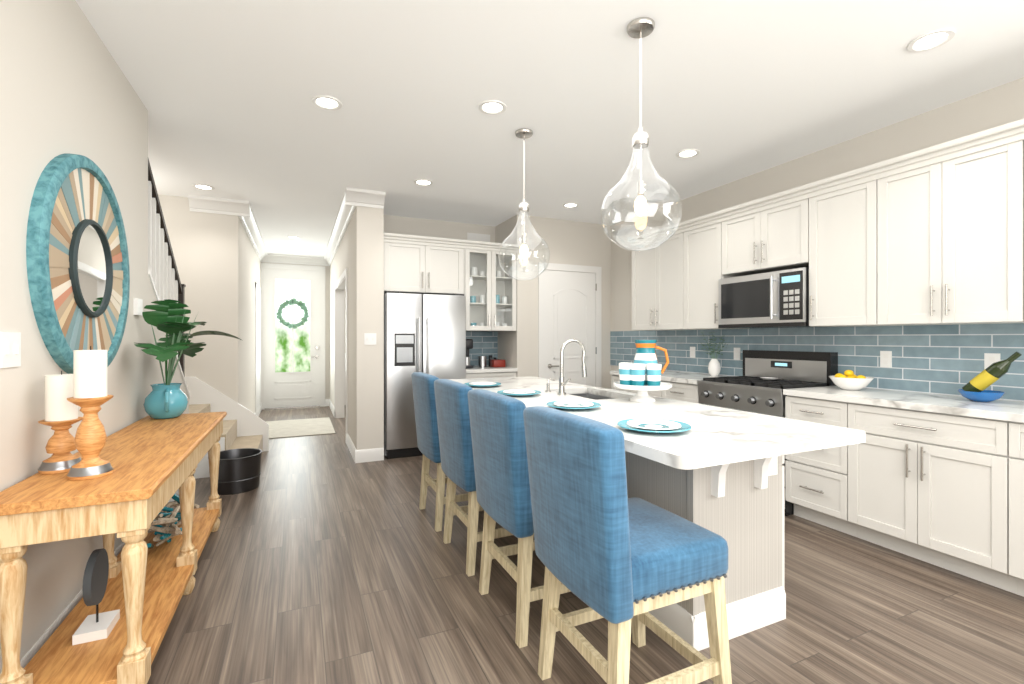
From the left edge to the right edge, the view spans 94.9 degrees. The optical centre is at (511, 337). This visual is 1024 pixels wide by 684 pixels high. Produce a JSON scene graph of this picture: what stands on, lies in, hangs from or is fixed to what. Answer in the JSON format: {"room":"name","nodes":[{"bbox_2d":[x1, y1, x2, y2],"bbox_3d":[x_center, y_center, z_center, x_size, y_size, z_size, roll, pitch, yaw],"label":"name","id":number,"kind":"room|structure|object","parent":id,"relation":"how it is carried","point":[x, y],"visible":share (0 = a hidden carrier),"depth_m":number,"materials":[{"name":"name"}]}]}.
{"room":"kitchen","nodes":[
{"label":"kitchen","id":0,"kind":"room"},
{"bbox_2d":[0,0,189,673],"bbox_3d":[-1.597,-0.110,1.196,0.146,2.780,6.700,0,0,-24],"label":"wall","id":1,"kind":"structure","parent":0,"point":[66,86],"depth_m":1.90,"materials":[{"name":"white paint"}]},
{"bbox_2d":[0,332,20,367],"bbox_3d":[-1.717,0.040,1.613,0.014,0.120,0.120,0,0,-24],"label":"light switch","id":2,"kind":"object","parent":1,"relation":"attached to","point":[10,349],"visible":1,"depth_m":1.61,"materials":[{"name":"white plastic"}]},
{"bbox_2d":[20,542,124,667],"bbox_3d":[-1.275,1.215,0.647,0.016,0.130,5.436,0,0,-24],"label":"baseboard","id":3,"kind":"structure","parent":1,"relation":"attached to","point":[35,648],"depth_m":1.88,"materials":[{"name":"white wood"}]},
{"bbox_2d":[26,153,129,373],"bbox_3d":[-1.954,-0.320,2.175,0.048,1.000,1.000,0,0,-24],"label":"sunburst mirror","id":4,"kind":"object","parent":1,"relation":"attached to","point":[77,264],"visible":0.98,"depth_m":2.02,"materials":[{"name":"teal mirror"}]},
{"bbox_2d":[134,298,142,315],"bbox_3d":[-2.290,-0.190,2.880,0.020,0.100,0.100,0,0,-24],"label":"light switch","id":5,"kind":"object","parent":1,"relation":"attached to","point":[138,306],"visible":1,"depth_m":2.85,"materials":[{"name":"white plastic"}]},
{"bbox_2d":[148,158,185,376],"bbox_3d":[-2.657,-0.433,3.515,0.076,2.287,1.585,0,0,-24],"label":"stair railing","id":6,"kind":"object","parent":1,"relation":"on","point":[162,266],"visible":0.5,"depth_m":3.63,"materials":[{"name":"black wood"}]},
{"bbox_2d":[158,194,239,403],"bbox_3d":[-3.833,-0.110,4.913,1.700,2.780,0.120,0,0,-24],"label":"wall","id":7,"kind":"structure","parent":0,"point":[206,249],"depth_m":5.10,"materials":[{"name":"white paint"}]},
{"bbox_2d":[188,195,235,215],"bbox_3d":[-3.229,-1.427,5.059,0.420,0.145,0.115,0,0,-24],"label":"crown molding","id":8,"kind":"structure","parent":7,"relation":"attached to","point":[203,204],"depth_m":5.06,"materials":[{"name":"white wood"}]},
{"bbox_2d":[240,220,260,413],"bbox_3d":[-3.839,-0.110,6.833,0.120,2.780,3.380,0,0,-24],"label":"wall","id":9,"kind":"structure","parent":0,"point":[250,268],"depth_m":6.16,"materials":[{"name":"white paint"}]},
{"bbox_2d":[236,200,267,262],"bbox_3d":[-3.684,-1.427,6.775,0.115,0.145,3.615,0,0,-24],"label":"crown molding","id":10,"kind":"structure","parent":9,"relation":"attached to","point":[244,210],"depth_m":6.06,"materials":[{"name":"white wood"}]},
{"bbox_2d":[255,282,260,413],"bbox_3d":[-4.167,0.210,7.716,0.015,2.140,1.000,0,0,-24],"label":"door frame","id":11,"kind":"structure","parent":9,"relation":"attached to","point":[257,289],"depth_m":7.59,"materials":[{"name":"white wood"}]},
{"bbox_2d":[255,403,261,415],"bbox_3d":[-3.753,1.215,6.807,0.016,0.130,3.500,0,0,-24],"label":"baseboard","id":12,"kind":"structure","parent":9,"relation":"attached to","point":[260,407],"depth_m":7.87,"materials":[{"name":"white wood"}]},
{"bbox_2d":[261,262,345,398],"bbox_3d":[-3.282,-0.110,9.010,6.340,2.780,0.120,0,0,-24],"label":"wall","id":13,"kind":"structure","parent":0,"point":[327,332],"depth_m":8.86,"materials":[{"name":"white paint"}]},
{"bbox_2d":[265,268,319,409],"bbox_3d":[-3.995,0.015,8.574,0.920,2.530,0.076,0,0,-24],"label":"front door","id":14,"kind":"structure","parent":13,"relation":"in","point":[292,367],"depth_m":8.59,"materials":[{"name":"white wood"}]},
{"bbox_2d":[276,298,308,328],"bbox_3d":[-3.985,-0.445,8.544,0.545,0.562,0.090,0,0,-24],"label":"wreath","id":15,"kind":"object","parent":14,"relation":"hanging from","point":[302,306],"visible":0.98,"depth_m":8.53,"materials":[{"name":"green plant"}]},
{"bbox_2d":[261,263,324,409],"bbox_3d":[-4.007,-0.030,8.599,1.100,2.620,0.022,0,0,-24],"label":"door frame","id":16,"kind":"structure","parent":13,"relation":"attached to","point":[321,269],"depth_m":8.67,"materials":[{"name":"white wood"}]},
{"bbox_2d":[268,254,322,265],"bbox_3d":[-3.943,-1.427,8.580,0.900,0.145,0.115,0,0,-24],"label":"crown molding","id":17,"kind":"structure","parent":13,"relation":"attached to","point":[272,258],"depth_m":8.57,"materials":[{"name":"white wood"}]},
{"bbox_2d":[330,206,383,449],"bbox_3d":[-2.394,-0.110,6.904,0.270,2.780,4.450,0,0,-24],"label":"wall","id":18,"kind":"structure","parent":0,"point":[366,315],"depth_m":4.91,"materials":[{"name":"white paint"}]},
{"bbox_2d":[327,399,334,417],"bbox_3d":[-3.146,1.215,8.182,0.040,0.130,1.500,0,0,-24],"label":"baseboard","id":19,"kind":"structure","parent":18,"relation":"attached to","point":[329,403],"depth_m":8.25,"materials":[{"name":"white wood"}]},
{"bbox_2d":[334,268,347,433],"bbox_3d":[-2.369,0.212,6.669,0.150,2.135,2.050,0,0,-24],"label":"door frame","id":20,"kind":"structure","parent":18,"relation":"attached to","point":[340,369],"depth_m":7.51,"materials":[{"name":"white wood"}]},
{"bbox_2d":[323,187,360,265],"bbox_3d":[-2.536,-1.427,6.776,0.135,0.145,4.565,0,0,-24],"label":"crown molding","id":21,"kind":"structure","parent":18,"relation":"attached to","point":[352,198],"depth_m":5.67,"materials":[{"name":"white wood"}]},
{"bbox_2d":[346,433,357,462],"bbox_3d":[-1.815,1.215,5.291,0.016,0.130,1.066,0,0,-24],"label":"baseboard","id":22,"kind":"structure","parent":18,"relation":"attached to","point":[354,453],"depth_m":5.12,"materials":[{"name":"white wood"}]},
{"bbox_2d":[364,333,375,344],"bbox_3d":[-1.468,0.010,4.873,0.120,0.120,0.014,0,0,-24],"label":"light switch","id":23,"kind":"object","parent":18,"relation":"attached to","point":[369,338],"visible":1,"depth_m":4.87,"materials":[{"name":"white plastic"}]},
{"bbox_2d":[384,215,494,242],"bbox_3d":[-0.417,-0.110,6.305,3.130,2.780,0.120,0,0,-24],"label":"wall","id":24,"kind":"structure","parent":0,"point":[420,227],"depth_m":5.97,"materials":[{"name":"white paint"}]},
{"bbox_2d":[467,233,489,241],"bbox_3d":[-0.439,-1.300,6.219,0.320,0.160,0.014,0,0,-24],"label":"air vent","id":25,"kind":"object","parent":24,"relation":"in","point":[478,237],"visible":0.6,"depth_m":6.21,"materials":[{"name":"white metal"}]},
{"bbox_2d":[495,217,512,367],"bbox_3d":[-0.051,-0.110,6.092,0.120,2.780,0.570,0,0,-24],"label":"wall","id":26,"kind":"structure","parent":0,"point":[503,230],"depth_m":6.02,"materials":[{"name":"white paint"}]},
{"bbox_2d":[75,0,1023,256],"bbox_3d":[-0.989,-1.550,3.918,6.450,0.100,11.450,0,0,-24],"label":"ceiling","id":27,"kind":"structure","parent":0,"point":[226,91],"depth_m":2.85,"materials":[{"name":"white paint"}]},
{"bbox_2d":[193,184,213,189],"bbox_3d":[-3.058,-1.495,4.661,0.184,0.008,0.184,0,0,-24],"label":"recessed light","id":28,"kind":"object","parent":27,"relation":"in","point":[202,186],"visible":0.94,"depth_m":4.66,"materials":[{"name":"white"}]},
{"bbox_2d":[287,236,299,238],"bbox_3d":[-3.252,-1.495,6.991,0.184,0.008,0.184,0,0,-24],"label":"recessed light","id":29,"kind":"object","parent":27,"relation":"in","point":[293,237],"visible":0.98,"depth_m":7.00,"materials":[{"name":"white plastic"}]},
{"bbox_2d":[311,95,341,109],"bbox_3d":[-1.177,-1.495,2.991,0.184,0.008,0.184,0,0,-24],"label":"recessed light","id":30,"kind":"object","parent":27,"relation":"in","point":[325,102],"visible":1,"depth_m":2.99,"materials":[{"name":"white plastic"}]},
{"bbox_2d":[414,179,432,185],"bbox_3d":[-0.853,-1.495,4.524,0.184,0.008,0.184,0,0,-24],"label":"recessed light","id":31,"kind":"object","parent":27,"relation":"in","point":[423,182],"visible":0.94,"depth_m":4.52,"materials":[{"name":"white"}]},
{"bbox_2d":[478,100,505,114],"bbox_3d":[-0.127,-1.495,3.052,0.184,0.008,0.184,0,0,-24],"label":"recessed light","id":32,"kind":"object","parent":27,"relation":"in","point":[492,107],"visible":1,"depth_m":3.05,"materials":[{"name":"white plastic"}]},
{"bbox_2d":[498,128,549,280],"bbox_3d":[0.088,-0.960,3.425,0.376,1.079,0.376,0,0,-24],"label":"pendant light","id":33,"kind":"object","parent":27,"relation":"hanging from","point":[523,133],"visible":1,"depth_m":3.41,"materials":[{"name":"clear glass"}]},
{"bbox_2d":[562,203,578,207],"bbox_3d":[0.661,-1.495,5.301,0.184,0.008,0.184,0,0,-24],"label":"recessed light","id":34,"kind":"object","parent":27,"relation":"in","point":[569,205],"visible":0.98,"depth_m":5.31,"materials":[{"name":"white"}]},
{"bbox_2d":[601,17,681,251],"bbox_3d":[0.619,-0.960,2.260,0.376,1.079,0.376,0,0,-24],"label":"pendant light","id":35,"kind":"object","parent":27,"relation":"hanging from","point":[639,28],"visible":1,"depth_m":2.24,"materials":[{"name":"clear glass"}]},
{"bbox_2d":[676,149,699,157],"bbox_3d":[1.426,-1.495,3.815,0.184,0.008,0.184,0,0,-24],"label":"recessed light","id":36,"kind":"object","parent":27,"relation":"in","point":[687,153],"visible":0.98,"depth_m":3.81,"materials":[{"name":"white plastic"}]},
{"bbox_2d":[907,28,954,52],"bbox_3d":[2.108,-1.495,2.367,0.184,0.008,0.184,0,0,-24],"label":"recessed light","id":37,"kind":"object","parent":27,"relation":"in","point":[934,39],"visible":1,"depth_m":2.36,"materials":[{"name":"white"}]},
{"bbox_2d":[513,214,610,388],"bbox_3d":[0.665,-0.110,6.040,1.380,2.780,0.120,0,0,-24],"label":"wall","id":38,"kind":"structure","parent":0,"point":[577,243],"depth_m":5.89,"materials":[{"name":"white paint"}]},
{"bbox_2d":[538,262,601,387],"bbox_3d":[0.750,0.172,5.998,0.930,2.215,0.020,0,0,-24],"label":"door frame","id":39,"kind":"structure","parent":38,"relation":"attached to","point":[597,271],"depth_m":5.95,"materials":[{"name":"white wood"}]},
{"bbox_2d":[545,270,596,386],"bbox_3d":[0.765,0.210,5.978,0.765,2.115,0.068,0,0,-24],"label":"pantry door","id":40,"kind":"structure","parent":38,"relation":"in","point":[569,305],"depth_m":5.99,"materials":[{"name":"white wood"}]},
{"bbox_2d":[147,405,1023,683],"bbox_3d":[-0.989,1.330,3.918,6.450,0.100,11.450,0,0,-24],"label":"floor","id":41,"kind":"structure","parent":0,"point":[325,559],"depth_m":2.22,"materials":[{"name":"brown wood"}]},
{"bbox_2d":[0,412,226,683],"bbox_3d":[-1.770,0.890,2.292,0.440,0.780,1.800,0,0,-24],"label":"console table","id":42,"kind":"object","parent":41,"relation":"on","point":[153,462],"visible":0.85,"depth_m":1.65,"materials":[{"name":"brown wood"}]},
{"bbox_2d":[38,371,82,473],"bbox_3d":[-1.708,0.311,1.782,0.128,0.375,0.128,0,0,-24],"label":"candle holder","id":43,"kind":"object","parent":42,"relation":"on","point":[61,414],"visible":0.94,"depth_m":1.75,"materials":[{"name":"brown wood"}]},
{"bbox_2d":[67,346,113,479],"bbox_3d":[-1.532,0.264,1.709,0.128,0.470,0.128,0,0,-24],"label":"candle holder","id":44,"kind":"object","parent":42,"relation":"on","point":[90,397],"visible":1,"depth_m":1.68,"materials":[{"name":"brown wood"}]},
{"bbox_2d":[72,548,119,644],"bbox_3d":[-1.587,0.969,1.794,0.100,0.310,0.180,0,0,-24],"label":"sculpture","id":45,"kind":"object","parent":42,"relation":"on","point":[96,626],"visible":1,"depth_m":1.77,"materials":[{"name":"white ceramic"}]},
{"bbox_2d":[144,383,187,418],"bbox_3d":[-2.156,0.394,2.923,0.226,0.210,0.279,0,0,-24],"label":"vase","id":46,"kind":"object","parent":42,"relation":"on","point":[162,401],"visible":0.98,"depth_m":2.88,"materials":[{"name":"teal ceramic"}]},
{"bbox_2d":[134,299,240,384],"bbox_3d":[-2.031,0.088,3.014,0.525,0.643,0.964,0,0,-24],"label":"plant","id":47,"kind":"object","parent":46,"relation":"in","point":[166,317],"visible":0.92,"depth_m":2.90,"materials":[{"name":"green plant"}]},
{"bbox_2d":[147,494,199,548],"bbox_3d":[-1.943,1.000,2.676,0.214,0.234,0.620,0,0,-24],"label":"driftwood","id":48,"kind":"object","parent":42,"relation":"on","point":[164,527],"visible":0.65,"depth_m":2.52,"materials":[{"name":"multicoloured wood"}]},
{"bbox_2d":[185,376,268,478],"bbox_3d":[-3.067,0.235,3.602,1.995,2.090,2.899,0,0,-24],"label":"staircase","id":49,"kind":"structure","parent":41,"relation":"on","point":[243,427],"depth_m":5.08,"materials":[{"name":"beige carpet"}]},
{"bbox_2d":[209,448,261,494],"bbox_3d":[-2.353,1.133,4.005,0.400,0.295,0.400,0,0,-24],"label":"bucket","id":50,"kind":"object","parent":41,"relation":"on","point":[239,470],"visible":0.79,"depth_m":3.88,"materials":[{"name":"grey"}]},
{"bbox_2d":[266,417,334,438],"bbox_3d":[-3.067,1.274,6.707,0.940,0.011,1.350,0,0,-24],"label":"entry rug","id":51,"kind":"object","parent":41,"relation":"on","point":[298,427],"visible":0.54,"depth_m":6.66,"materials":[{"name":"beige fabric"}]},
{"bbox_2d":[384,291,465,458],"bbox_3d":[-1.063,0.393,5.444,0.890,1.775,0.811,0,0,-24],"label":"fridge","id":52,"kind":"object","parent":41,"relation":"on","point":[425,333],"visible":0.6,"depth_m":5.06,"materials":[{"name":"silver metal"}]},
{"bbox_2d":[411,372,468,531],"bbox_3d":[-0.412,0.764,3.406,0.563,1.032,0.527,0,0,-24],"label":"stool","id":53,"kind":"object","parent":41,"relation":"on","point":[425,415],"visible":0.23,"depth_m":3.16,"materials":[{"name":"blue fabric"}]},
{"bbox_2d":[384,232,518,378],"bbox_3d":[-0.780,0.080,5.623,1.593,2.400,0.680,0,0,-24],"label":"kitchen cabinet","id":54,"kind":"object","parent":41,"relation":"on","point":[478,277],"visible":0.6,"depth_m":5.43,"materials":[{"name":"white wood"}]},
{"bbox_2d":[466,339,472,367],"bbox_3d":[-0.568,0.187,5.731,0.140,0.354,0.200,0,0,-24],"label":"coffee maker","id":55,"kind":"object","parent":54,"relation":"on","point":[469,343],"visible":0.52,"depth_m":5.65,"materials":[{"name":"grey plastic"}]},
{"bbox_2d":[478,356,486,366],"bbox_3d":[-0.370,0.294,5.876,0.104,0.139,0.101,0,0,-24],"label":"steel canister","id":56,"kind":"object","parent":54,"relation":"on","point":[481,361],"visible":1,"depth_m":5.83,"materials":[{"name":"silver metal"}]},
{"bbox_2d":[489,358,504,366],"bbox_3d":[-0.177,0.317,5.887,0.160,0.094,0.140,0,0,-24],"label":"box","id":57,"kind":"object","parent":54,"relation":"on","point":[494,362],"depth_m":5.84,"materials":[{"name":"red metal"}]},
{"bbox_2d":[434,379,512,576],"bbox_3d":[-0.147,0.764,2.823,0.563,1.032,0.527,0,0,-24],"label":"stool","id":58,"kind":"object","parent":41,"relation":"on","point":[454,432],"visible":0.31,"depth_m":2.58,"materials":[{"name":"blue fabric"}]},
{"bbox_2d":[468,389,570,647],"bbox_3d":[0.119,0.764,2.241,0.563,1.032,0.527,0,0,-24],"label":"stool","id":59,"kind":"object","parent":41,"relation":"on","point":[503,493],"visible":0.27,"depth_m":1.99,"materials":[{"name":"blue fabric"}]},
{"bbox_2d":[523,406,731,683],"bbox_3d":[0.384,0.764,1.659,0.563,1.032,0.527,0,0,-24],"label":"stool","id":60,"kind":"object","parent":41,"relation":"on","point":[612,553],"visible":1,"depth_m":1.49,"materials":[{"name":"blue fabric"}]},
{"bbox_2d":[610,374,653,395],"bbox_3d":[1.564,0.843,4.965,0.624,0.876,0.860,0,0,-24],"label":"base cabinet","id":61,"kind":"object","parent":41,"relation":"on","point":[614,377],"depth_m":5.11,"materials":[{"name":"white wood"}]},
{"bbox_2d":[654,382,699,403],"bbox_3d":[1.800,0.843,4.447,0.624,0.876,0.520,0,0,-24],"label":"base cabinet","id":62,"kind":"object","parent":41,"relation":"on","point":[682,391],"depth_m":4.28,"materials":[{"name":"white wood"}]},
{"bbox_2d":[610,370,729,385],"bbox_3d":[1.636,0.385,4.779,0.640,0.040,1.260,0,0,-24],"label":"countertop","id":63,"kind":"structure","parent":62,"relation":"on","point":[668,376],"depth_m":4.46,"materials":[{"name":"white stone"}]},
{"bbox_2d":[701,332,728,375],"bbox_3d":[1.931,0.152,4.531,0.142,0.424,0.360,0,0,-24],"label":"vase","id":64,"kind":"object","parent":63,"relation":"on","point":[714,367],"visible":1,"depth_m":4.49,"materials":[{"name":"white ceramic"}]},
{"bbox_2d":[510,388,851,650],"bbox_3d":[0.539,0.843,3.091,0.619,0.876,2.758,0,0,-24],"label":"kitchen island","id":65,"kind":"object","parent":41,"relation":"on","point":[720,471],"depth_m":2.06,"materials":[{"name":"wood"}]},
{"bbox_2d":[497,389,540,395],"bbox_3d":[0.046,0.352,3.010,0.284,0.024,0.284,0,0,-24],"label":"plate","id":66,"kind":"object","parent":65,"relation":"on","point":[518,392],"visible":1,"depth_m":3.02,"materials":[{"name":"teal ceramic"}]},
{"bbox_2d":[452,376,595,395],"bbox_3d":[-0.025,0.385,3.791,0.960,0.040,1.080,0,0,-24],"label":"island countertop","id":67,"kind":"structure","parent":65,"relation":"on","point":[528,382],"depth_m":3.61,"materials":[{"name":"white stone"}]},
{"bbox_2d":[464,382,500,386],"bbox_3d":[-0.221,0.352,3.548,0.284,0.024,0.284,0,0,-24],"label":"plate","id":68,"kind":"object","parent":67,"relation":"on","point":[482,384],"visible":0.96,"depth_m":3.50,"materials":[{"name":"teal ceramic"}]},
{"bbox_2d":[545,339,586,394],"bbox_3d":[0.370,0.184,3.109,0.219,0.359,0.288,0,0,-24],"label":"faucet","id":69,"kind":"object","parent":65,"relation":"on","point":[562,383],"visible":1,"depth_m":3.03,"materials":[{"name":"silver metal"}]},
{"bbox_2d":[525,396,865,471],"bbox_3d":[0.703,0.385,2.194,0.960,0.040,1.230,0,0,-24],"label":"island countertop","id":70,"kind":"structure","parent":65,"relation":"on","point":[717,436],"depth_m":1.80,"materials":[{"name":"white stone"}]},
{"bbox_2d":[546,400,600,409],"bbox_3d":[0.321,0.352,2.454,0.284,0.024,0.284,0,0,-24],"label":"plate","id":71,"kind":"object","parent":70,"relation":"on","point":[573,405],"visible":1,"depth_m":2.45,"materials":[{"name":"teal ceramic"}]},
{"bbox_2d":[614,381,671,401],"bbox_3d":[0.761,0.314,2.743,0.330,0.100,0.330,0,0,-24],"label":"cake stand","id":72,"kind":"object","parent":70,"relation":"on","point":[641,395],"visible":0.83,"depth_m":2.68,"materials":[{"name":"white ceramic"}]},
{"bbox_2d":[618,340,668,385],"bbox_3d":[0.773,0.141,2.734,0.322,0.260,0.251,0,0,-24],"label":"glasses","id":73,"kind":"object","parent":72,"relation":"on","point":[643,368],"visible":0.94,"depth_m":2.67,"materials":[{"name":"teal ceramic"}]},
{"bbox_2d":[617,418,691,433],"bbox_3d":[0.564,0.352,1.873,0.284,0.024,0.284,0,0,-24],"label":"plate","id":74,"kind":"object","parent":70,"relation":"on","point":[655,426],"visible":1,"depth_m":1.87,"materials":[{"name":"teal ceramic"}]},
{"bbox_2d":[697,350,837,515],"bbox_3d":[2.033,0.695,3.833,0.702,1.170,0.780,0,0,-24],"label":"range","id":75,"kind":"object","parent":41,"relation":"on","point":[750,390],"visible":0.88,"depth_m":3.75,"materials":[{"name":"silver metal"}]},
{"bbox_2d":[760,377,777,379],"bbox_3d":[2.098,0.333,3.836,0.130,0.015,0.127,0,0,-24],"label":"spoon rest","id":76,"kind":"object","parent":75,"relation":"on","point":[768,378],"visible":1,"depth_m":3.80,"materials":[{"name":"white ceramic"}]},
{"bbox_2d":[783,394,841,531],"bbox_3d":[2.335,0.843,3.273,0.624,0.876,0.480,0,0,-24],"label":"base cabinet","id":77,"kind":"object","parent":41,"relation":"on","point":[813,479],"depth_m":3.17,"materials":[{"name":"white wood"}]},
{"bbox_2d":[842,402,985,582],"bbox_3d":[2.576,0.843,2.745,0.624,0.876,0.800,0,0,-24],"label":"base cabinet","id":78,"kind":"object","parent":41,"relation":"on","point":[935,479],"depth_m":2.65,"materials":[{"name":"white wood"}]},
{"bbox_2d":[783,386,1023,421],"bbox_3d":[2.774,0.385,2.281,0.640,0.040,2.650,0,0,-24],"label":"countertop","id":79,"kind":"structure","parent":78,"relation":"on","point":[1000,410],"depth_m":2.74,"materials":[{"name":"white stone"}]},
{"bbox_2d":[829,370,873,390],"bbox_3d":[2.384,0.295,3.306,0.260,0.138,0.260,0,0,-24],"label":"bowl","id":80,"kind":"object","parent":79,"relation":"on","point":[849,380],"visible":1,"depth_m":3.25,"materials":[{"name":"white ceramic"}]},
{"bbox_2d":[957,351,1021,401],"bbox_3d":[2.706,0.219,2.670,0.200,0.291,0.265,0,0,-24],"label":"wine bottle","id":81,"kind":"object","parent":79,"relation":"on","point":[974,388],"visible":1,"depth_m":2.65,"materials":[{"name":"green glass"}]},
{"bbox_2d":[986,418,1023,596],"bbox_3d":[2.870,0.843,2.099,0.624,0.876,0.860,0,0,-24],"label":"base cabinet","id":82,"kind":"object","parent":41,"relation":"on","point":[1004,440],"depth_m":2.32,"materials":[{"name":"white wood"}]},
{"bbox_2d":[611,77,1023,401],"bbox_3d":[1.849,-0.110,5.250,0.120,2.780,11.220,0,0,-24],"label":"wall","id":83,"kind":"structure","parent":0,"point":[991,108],"depth_m":3.66,"materials":[{"name":"white paint"}]},
{"bbox_2d":[631,227,674,330],"bbox_3d":[1.692,-0.583,5.002,0.368,0.995,0.840,0,0,-24],"label":"upper cabinet","id":84,"kind":"object","parent":83,"relation":"attached to","point":[653,271],"depth_m":4.97,"materials":[{"name":"white wood"}]},
{"bbox_2d":[675,215,749,329],"bbox_3d":[1.936,-0.583,4.467,0.368,0.995,0.575,0,0,-24],"label":"upper cabinet","id":85,"kind":"object","parent":83,"relation":"attached to","point":[701,247],"depth_m":4.41,"materials":[{"name":"white wood"}]},
{"bbox_2d":[727,187,810,274],"bbox_3d":[2.193,-0.821,3.903,0.368,0.520,0.785,0,0,-24],"label":"upper cabinet","id":86,"kind":"object","parent":83,"relation":"attached to","point":[773,235],"depth_m":3.76,"materials":[{"name":"white wood"}]},
{"bbox_2d":[718,267,809,327],"bbox_3d":[2.148,-0.304,3.883,0.462,0.432,0.775,0,0,-24],"label":"microwave","id":87,"kind":"object","parent":86,"relation":"attached to","point":[777,299],"visible":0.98,"depth_m":3.74,"materials":[{"name":"silver metal"}]},
{"bbox_2d":[610,323,1023,401],"bbox_3d":[2.478,0.139,3.717,0.008,0.453,5.610,0,0,-24],"label":"tile backsplash","id":88,"kind":"structure","parent":83,"relation":"attached to","point":[942,359],"depth_m":3.36,"materials":[{"name":"blue tile"}]},
{"bbox_2d":[690,347,694,357],"bbox_3d":[1.904,0.150,4.956,0.008,0.116,0.070,0,0,-24],"label":"electrical outlet","id":89,"kind":"object","parent":88,"relation":"attached to","point":[692,352],"visible":1,"depth_m":4.95,"materials":[{"name":"white plastic"}]},
{"bbox_2d":[734,348,739,359],"bbox_3d":[2.132,0.150,4.455,0.008,0.116,0.070,0,0,-24],"label":"electrical outlet","id":90,"kind":"object","parent":88,"relation":"attached to","point":[736,353],"visible":1,"depth_m":4.45,"materials":[{"name":"white plastic"}]},
{"bbox_2d":[880,351,891,367],"bbox_3d":[2.647,0.150,3.327,0.008,0.116,0.070,0,0,-24],"label":"electrical outlet","id":91,"kind":"object","parent":88,"relation":"attached to","point":[885,358],"visible":1,"depth_m":3.32,"materials":[{"name":"white plastic"}]},
{"bbox_2d":[984,353,999,369],"bbox_3d":[2.879,0.150,2.817,0.008,0.116,0.070,0,0,-24],"label":"electrical outlet","id":92,"kind":"object","parent":88,"relation":"attached to","point":[990,359],"visible":0.57,"depth_m":2.82,"materials":[{"name":"white plastic"}]},
{"bbox_2d":[799,175,862,326],"bbox_3d":[2.449,-0.583,3.341,0.368,0.995,0.570,0,0,-24],"label":"upper cabinet","id":93,"kind":"object","parent":83,"relation":"attached to","point":[835,267],"depth_m":3.29,"materials":[{"name":"white wood"}]},
{"bbox_2d":[863,131,1008,325],"bbox_3d":[2.683,-0.583,2.827,0.368,0.995,0.800,0,0,-24],"label":"upper cabinet","id":94,"kind":"object","parent":83,"relation":"attached to","point":[932,235],"depth_m":2.77,"materials":[{"name":"white wood"}]},
{"bbox_2d":[1003,127,1023,322],"bbox_3d":[2.973,-0.583,2.190,0.368,0.995,0.840,0,0,-24],"label":"upper cabinet","id":95,"kind":"object","parent":83,"relation":"attached to","point":[1013,141],"depth_m":2.48,"materials":[{"name":"white wood"}]},
{"bbox_3d":[-0.516,0.115,6.155,0.675,2.330,0.070,0,0,-24],"label":"wall","id":96,"kind":"structure","parent":0,"visible":0},
{"bbox_2d":[466,331,497,365],"bbox_3d":[-0.497,0.139,6.121,0.668,0.453,0.008,0,0,-24],"label":"tile","id":97,"kind":"structure","parent":96,"relation":"attached to","point":[485,343],"depth_m":6.17,"materials":[{"name":"blue tile"}]}
]}

